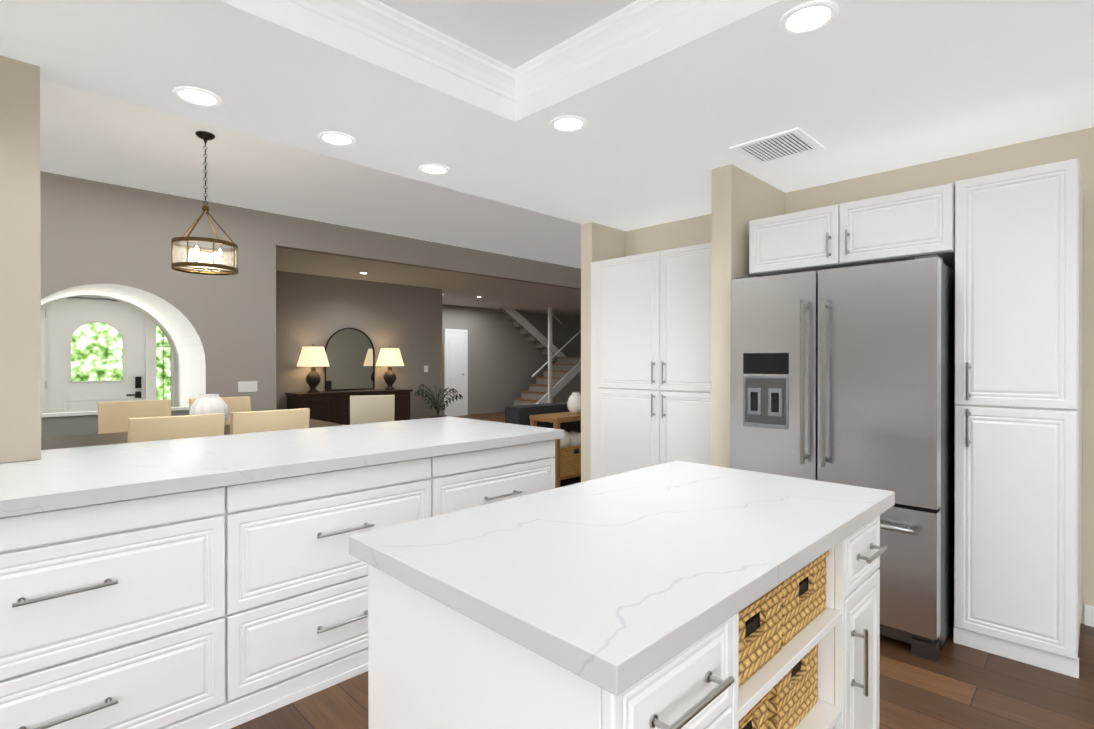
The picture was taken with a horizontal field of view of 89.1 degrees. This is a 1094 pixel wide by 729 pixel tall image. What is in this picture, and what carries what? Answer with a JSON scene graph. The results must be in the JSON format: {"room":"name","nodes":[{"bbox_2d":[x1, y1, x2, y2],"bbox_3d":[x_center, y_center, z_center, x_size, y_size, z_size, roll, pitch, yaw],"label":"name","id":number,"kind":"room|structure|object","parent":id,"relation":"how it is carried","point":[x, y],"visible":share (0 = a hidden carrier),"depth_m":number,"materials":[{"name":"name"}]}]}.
{"room":"kitchen","nodes":[
{"label":"kitchen","id":0,"kind":"room"},
{"bbox_2d":[0,55,40,462],"bbox_3d":[-3.806,-0.390,0.424,0.120,1.534,5.055,0,0,45],"label":"wall","id":1,"kind":"structure","parent":0,"point":[20,333],"depth_m":2.13,"materials":[{"name":"beige paint"}]},
{"bbox_2d":[41,296,173,412],"bbox_3d":[-5.329,0.201,6.546,0.120,2.140,1.630,0,0,45],"label":"front door","id":2,"kind":"structure","parent":0,"point":[95,350],"depth_m":6.58,"materials":[{"name":"white painted wood"},{"name":"glass"},{"name":"dark iron"}]},
{"bbox_2d":[40,171,275,410],"bbox_3d":[-6.765,-0.245,4.255,1.800,3.050,8.300,0,0,45],"label":"wall","id":3,"kind":"structure","parent":0,"point":[94,232],"depth_m":5.99,"materials":[{"name":"grey paint"}]},
{"bbox_2d":[41,406,188,437],"bbox_3d":[-4.320,0.865,5.521,0.140,0.820,1.598,0,0,45],"label":"sill","id":4,"kind":"structure","parent":3,"relation":"attached to","point":[58,424],"depth_m":5.27,"materials":[{"name":"grey"}]},
{"bbox_2d":[238,381,256,391],"bbox_3d":[-3.412,0.252,6.335,0.012,0.120,0.200,0,0,45],"label":"switch plate","id":5,"kind":"object","parent":3,"relation":"attached to","point":[247,386],"visible":1,"depth_m":6.33,"materials":[{"name":"white plastic"}]},
{"bbox_2d":[276,214,580,419],"bbox_3d":[-2.202,-0.259,7.895,8.160,3.050,20.100,0,0,45],"label":"wall","id":6,"kind":"structure","parent":0,"point":[507,360],"depth_m":9.58,"materials":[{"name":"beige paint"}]},
{"bbox_2d":[325,328,374,390],"bbox_3d":[-3.251,-0.093,9.182,0.037,1.031,0.861,0,0,45],"label":"arched mirror","id":7,"kind":"object","parent":6,"relation":"attached to","point":[350,353],"visible":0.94,"depth_m":9.17,"materials":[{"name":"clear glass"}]},
{"bbox_2d":[442,339,442,384],"bbox_3d":[-2.549,-0.052,13.130,0.032,1.100,0.220,0,0,45],"label":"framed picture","id":8,"kind":"object","parent":6,"relation":"attached to","point":[442,361],"visible":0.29,"depth_m":13.18,"materials":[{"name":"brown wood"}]},
{"bbox_2d":[444,329,467,416],"bbox_3d":[-2.190,0.197,13.458,0.078,2.100,0.670,0,0,45],"label":"hall door","id":9,"kind":"structure","parent":6,"relation":"in","point":[456,359],"depth_m":13.47,"materials":[{"name":"white wood"}]},
{"bbox_2d":[276,247,580,315],"bbox_3d":[-1.604,-1.482,13.191,6.880,0.100,11.750,0,0,45],"label":"ceiling","id":10,"kind":"structure","parent":0,"point":[460,289],"depth_m":9.62,"materials":[{"name":"white paint"}]},
{"bbox_2d":[0,0,1093,268],"bbox_3d":[1.572,-1.620,4.197,10.320,0.900,20.000,0,0,45],"label":"ceiling","id":11,"kind":"structure","parent":0,"point":[670,102],"depth_m":2.47,"materials":[{"name":"white paint"}]},
{"bbox_2d":[172,86,221,106],"bbox_3d":[-1.517,-1.161,2.413,0.184,0.007,0.184,0,0,45],"label":"recessed light","id":12,"kind":"object","parent":11,"relation":"in","point":[197,96],"visible":1,"depth_m":2.41,"materials":[{"name":"white plastic"}]},
{"bbox_2d":[171,131,237,274],"bbox_3d":[-2.628,-1.246,4.276,0.444,1.050,0.443,0,0,45],"label":"pendant chandelier","id":13,"kind":"object","parent":11,"relation":"hanging from","point":[213,267],"visible":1,"depth_m":4.24,"materials":[{"name":"grey metal"}]},
{"bbox_2d":[318,131,355,145],"bbox_3d":[-1.085,-1.162,2.869,0.184,0.007,0.184,0,0,45],"label":"recessed light","id":14,"kind":"object","parent":11,"relation":"in","point":[335,138],"visible":1,"depth_m":2.86,"materials":[{"name":"white plastic"}]},
{"bbox_2d":[419,164,449,174],"bbox_3d":[-0.673,-1.164,3.319,0.184,0.007,0.184,0,0,45],"label":"recessed light","id":15,"kind":"object","parent":11,"relation":"in","point":[435,169],"visible":1,"depth_m":3.32,"materials":[{"name":"white plastic"}]},
{"bbox_2d":[549,115,586,131],"bbox_3d":[0.104,-1.161,2.687,0.184,0.007,0.184,0,0,45],"label":"recessed light","id":16,"kind":"object","parent":11,"relation":"in","point":[568,123],"visible":1,"depth_m":2.68,"materials":[{"name":"white plastic"}]},
{"bbox_2d":[729,127,824,165],"bbox_3d":[1.236,-1.162,2.984,0.360,0.008,0.365,0,0,45],"label":"ceiling vent","id":17,"kind":"object","parent":11,"relation":"in","point":[794,142],"visible":0.94,"depth_m":2.97,"materials":[{"name":"white metal"}]},
{"bbox_2d":[779,0,838,34],"bbox_3d":[0.876,-1.159,1.863,0.184,0.007,0.184,0,0,45],"label":"recessed light","id":18,"kind":"object","parent":11,"relation":"in","point":[809,17],"visible":1,"depth_m":1.86,"materials":[{"name":"white plastic"}]},
{"bbox_2d":[581,222,625,481],"bbox_3d":[4.066,0.040,8.360,0.120,2.450,10.590,0,0,45],"label":"wall","id":19,"kind":"structure","parent":0,"point":[599,242],"depth_m":4.62,"materials":[{"name":"beige paint"}]},
{"bbox_2d":[231,412,1093,728],"bbox_3d":[-0.581,1.297,6.354,18.000,0.050,20.000,0,0,45],"label":"floor","id":20,"kind":"structure","parent":0,"point":[955,686],"depth_m":2.15,"materials":[{"name":"brown wood"}]},
{"bbox_2d":[0,488,231,728],"bbox_3d":[-1.651,0.855,1.875,0.610,0.866,0.858,0,0,45],"label":"base cabinet","id":21,"kind":"object","parent":20,"relation":"on","point":[215,582],"depth_m":1.75,"materials":[{"name":"white wood"}]},
{"bbox_2d":[0,416,563,519],"bbox_3d":[-1.514,0.396,2.311,1.105,0.048,3.460,0,0,45],"label":"countertop","id":22,"kind":"structure","parent":21,"relation":"on","point":[84,477],"depth_m":2.25,"materials":[{"name":"white stone"}]},
{"bbox_2d":[98,399,170,433],"bbox_3d":[-3.314,0.793,4.532,0.579,0.970,0.500,0,0,45],"label":"chair","id":23,"kind":"object","parent":20,"relation":"on","point":[114,416],"visible":0.1,"depth_m":4.62,"materials":[{"name":"beige fabric"}]},
{"bbox_2d":[127,413,224,442],"bbox_3d":[-2.416,0.797,3.564,0.579,0.970,0.500,0,0,45],"label":"chair","id":24,"kind":"object","parent":20,"relation":"on","point":[144,429],"visible":0.15,"depth_m":3.34,"materials":[{"name":"beige fabric"}]},
{"bbox_2d":[41,419,342,449],"bbox_3d":[-2.770,0.898,4.087,0.860,0.765,2.400,0,0,45],"label":"dining table","id":25,"kind":"object","parent":20,"relation":"on","point":[50,443],"visible":0.08,"depth_m":3.82,"materials":[{"name":"brown wood"}]},
{"bbox_2d":[189,394,228,422],"bbox_3d":[-2.593,0.371,4.262,0.269,0.285,0.269,0,0,45],"label":"vase","id":26,"kind":"object","parent":25,"relation":"on","point":[207,403],"visible":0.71,"depth_m":4.18,"materials":[{"name":"white ceramic"}]},
{"bbox_2d":[189,396,250,424],"bbox_3d":[-2.862,0.792,4.985,0.579,0.970,0.500,0,0,45],"label":"chair","id":27,"kind":"object","parent":20,"relation":"on","point":[239,404],"visible":0.1,"depth_m":5.22,"materials":[{"name":"beige fabric"}]},
{"bbox_2d":[230,408,309,434],"bbox_3d":[-2.034,0.796,3.947,0.579,0.970,0.500,0,0,45],"label":"chair","id":28,"kind":"object","parent":20,"relation":"on","point":[261,421],"visible":0.06,"depth_m":3.72,"materials":[{"name":"beige fabric"}]},
{"bbox_2d":[232,456,435,727],"bbox_3d":[-1.046,0.853,2.480,0.610,0.866,0.853,0,0,45],"label":"base cabinet","id":29,"kind":"object","parent":20,"relation":"on","point":[300,597],"depth_m":2.16,"materials":[{"name":"white wood"}]},
{"bbox_2d":[285,389,412,424],"bbox_3d":[-3.140,0.845,8.969,0.480,0.835,1.930,0,0,45],"label":"sideboard","id":30,"kind":"object","parent":20,"relation":"on","point":[331,406],"visible":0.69,"depth_m":8.57,"materials":[{"name":"brown wood"}]},
{"bbox_2d":[297,344,328,392],"bbox_3d":[-3.588,0.057,8.531,0.470,0.745,0.470,0,0,45],"label":"table lamp","id":31,"kind":"object","parent":30,"relation":"on","point":[312,357],"visible":1,"depth_m":8.42,"materials":[{"name":"brown fabric"}]},
{"bbox_2d":[376,346,403,389],"bbox_3d":[-2.670,0.053,9.451,0.470,0.745,0.470,0,0,45],"label":"table lamp","id":32,"kind":"object","parent":30,"relation":"on","point":[389,356],"visible":1,"depth_m":9.33,"materials":[{"name":"brown fabric"}]},
{"bbox_2d":[350,395,394,424],"bbox_3d":[-2.177,0.820,6.909,0.520,0.900,0.579,0,0,-19],"label":"accent chair","id":33,"kind":"object","parent":20,"relation":"on","point":[364,409],"visible":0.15,"depth_m":6.65,"materials":[{"name":"beige fabric"}]},
{"bbox_2d":[414,384,462,417],"bbox_3d":[-1.937,0.803,9.751,0.789,0.913,0.823,0,0,45],"label":"palm plant","id":34,"kind":"object","parent":20,"relation":"on","point":[436,405],"visible":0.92,"depth_m":9.73,"materials":[{"name":"green plant"}]},
{"bbox_2d":[436,440,554,515],"bbox_3d":[-0.453,0.851,3.075,0.610,0.866,0.827,0,0,45],"label":"base cabinet","id":35,"kind":"object","parent":20,"relation":"on","point":[467,480],"depth_m":2.82,"materials":[{"name":"white wood"}]},
{"bbox_2d":[497,307,580,405],"bbox_3d":[-0.094,-0.741,15.118,2.100,4.091,3.612,0,0,45],"label":"staircase","id":36,"kind":"structure","parent":20,"relation":"on","point":[559,381],"depth_m":14.51,"materials":[{"name":"grey"}]},
{"bbox_2d":[505,402,580,432],"bbox_3d":[0.172,0.846,6.590,0.930,0.850,2.200,0,0,45],"label":"sofa","id":37,"kind":"object","parent":20,"relation":"on","point":[519,414],"visible":0.02,"depth_m":5.70,"materials":[{"name":"grey fabric"}]},
{"bbox_2d":[529,412,580,487],"bbox_3d":[0.453,0.889,5.887,0.380,0.770,1.400,0,0,45],"label":"table","id":38,"kind":"object","parent":20,"relation":"on","point":[556,419],"visible":0.23,"depth_m":5.36,"materials":[{"name":"brown wood"}]},
{"bbox_2d":[560,431,580,476],"bbox_3d":[0.191,0.869,5.625,0.316,0.430,0.516,0,0,45],"label":"basket","id":39,"kind":"object","parent":38,"relation":"on","point":[570,453],"visible":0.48,"depth_m":5.47,"materials":[{"name":"wicker"}]},
{"bbox_2d":[567,392,580,413],"bbox_3d":[0.297,0.396,5.730,0.180,0.215,0.180,0,0,45],"label":"vase","id":40,"kind":"object","parent":38,"relation":"on","point":[574,403],"visible":0.92,"depth_m":5.67,"materials":[{"name":"white ceramic"}]},
{"bbox_2d":[368,500,894,728],"bbox_3d":[0.309,0.853,1.419,0.718,0.874,1.270,0,0,45],"label":"kitchen island","id":41,"kind":"object","parent":20,"relation":"on","point":[429,667],"depth_m":1.04,"materials":[{"name":"white wood"}]},
{"bbox_2d":[349,460,894,699],"bbox_3d":[0.295,0.396,1.431,0.740,0.040,1.330,0,0,45],"label":"island countertop","id":42,"kind":"structure","parent":41,"relation":"on","point":[599,579],"depth_m":1.11,"materials":[{"name":"white stone"}]},
{"bbox_2d":[738,690,771,728],"bbox_3d":[0.291,0.773,1.208,0.316,0.192,0.208,0,0,45],"label":"basket","id":43,"kind":"object","parent":41,"relation":"in","point":[755,716],"visible":0.1,"depth_m":1.14,"materials":[{"name":"wicker"}]},
{"bbox_2d":[739,581,784,687],"bbox_3d":[0.315,0.547,1.230,0.318,0.154,0.273,0,0,45],"label":"basket","id":44,"kind":"object","parent":41,"relation":"in","point":[760,632],"visible":0.19,"depth_m":1.15,"materials":[{"name":"wicker"}]},
{"bbox_2d":[768,643,817,728],"bbox_3d":[0.502,0.772,1.448,0.316,0.192,0.271,0,0,45],"label":"basket","id":45,"kind":"object","parent":41,"relation":"in","point":[792,698],"visible":0.15,"depth_m":1.33,"materials":[{"name":"wicker"}]},
{"bbox_2d":[782,551,829,646],"bbox_3d":[0.508,0.547,1.431,0.326,0.152,0.286,0,0,45],"label":"basket","id":46,"kind":"object","parent":41,"relation":"in","point":[803,597],"visible":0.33,"depth_m":1.31,"materials":[{"name":"wicker"}]},
{"bbox_2d":[591,242,710,479],"bbox_3d":[0.969,0.222,4.240,1.311,2.115,0.535,0,0,45],"label":"pantry","id":47,"kind":"object","parent":20,"relation":"on","point":[650,358],"visible":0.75,"depth_m":4.11,"materials":[{"name":"white wood"}]},
{"bbox_2d":[730,255,954,661],"bbox_3d":[1.642,0.403,3.014,0.940,1.762,1.006,0,0,45],"label":"fridge","id":48,"kind":"object","parent":20,"relation":"on","point":[845,375],"visible":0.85,"depth_m":2.57,"materials":[{"name":"silver metal"}]},
{"bbox_2d":[954,159,1082,678],"bbox_3d":[2.251,0.220,2.640,0.419,2.130,0.730,0,0,45],"label":"pantry","id":49,"kind":"object","parent":20,"relation":"on","point":[1018,415],"visible":1,"depth_m":2.40,"materials":[{"name":"white wood"}]},
{"bbox_2d":[626,127,1093,623],"bbox_3d":[-0.197,0.071,-0.445,6.460,2.450,9.120,0,0,45],"label":"wall","id":50,"kind":"structure","parent":0,"point":[741,198],"depth_m":3.26,"materials":[{"name":"beige paint"}]},
{"bbox_2d":[749,183,954,276],"bbox_3d":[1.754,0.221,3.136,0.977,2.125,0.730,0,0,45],"label":"wall cabinet","id":51,"kind":"object","parent":50,"relation":"attached to","point":[907,225],"visible":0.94,"depth_m":2.84,"materials":[{"name":"white wood"}]},
{"bbox_2d":[1084,604,1093,626],"bbox_3d":[3.776,1.239,1.631,3.160,0.100,0.013,0,0,45],"label":"baseboard","id":52,"kind":"structure","parent":50,"relation":"attached to","point":[1088,615],"depth_m":2.73,"materials":[{"name":"white wood"}]}
]}

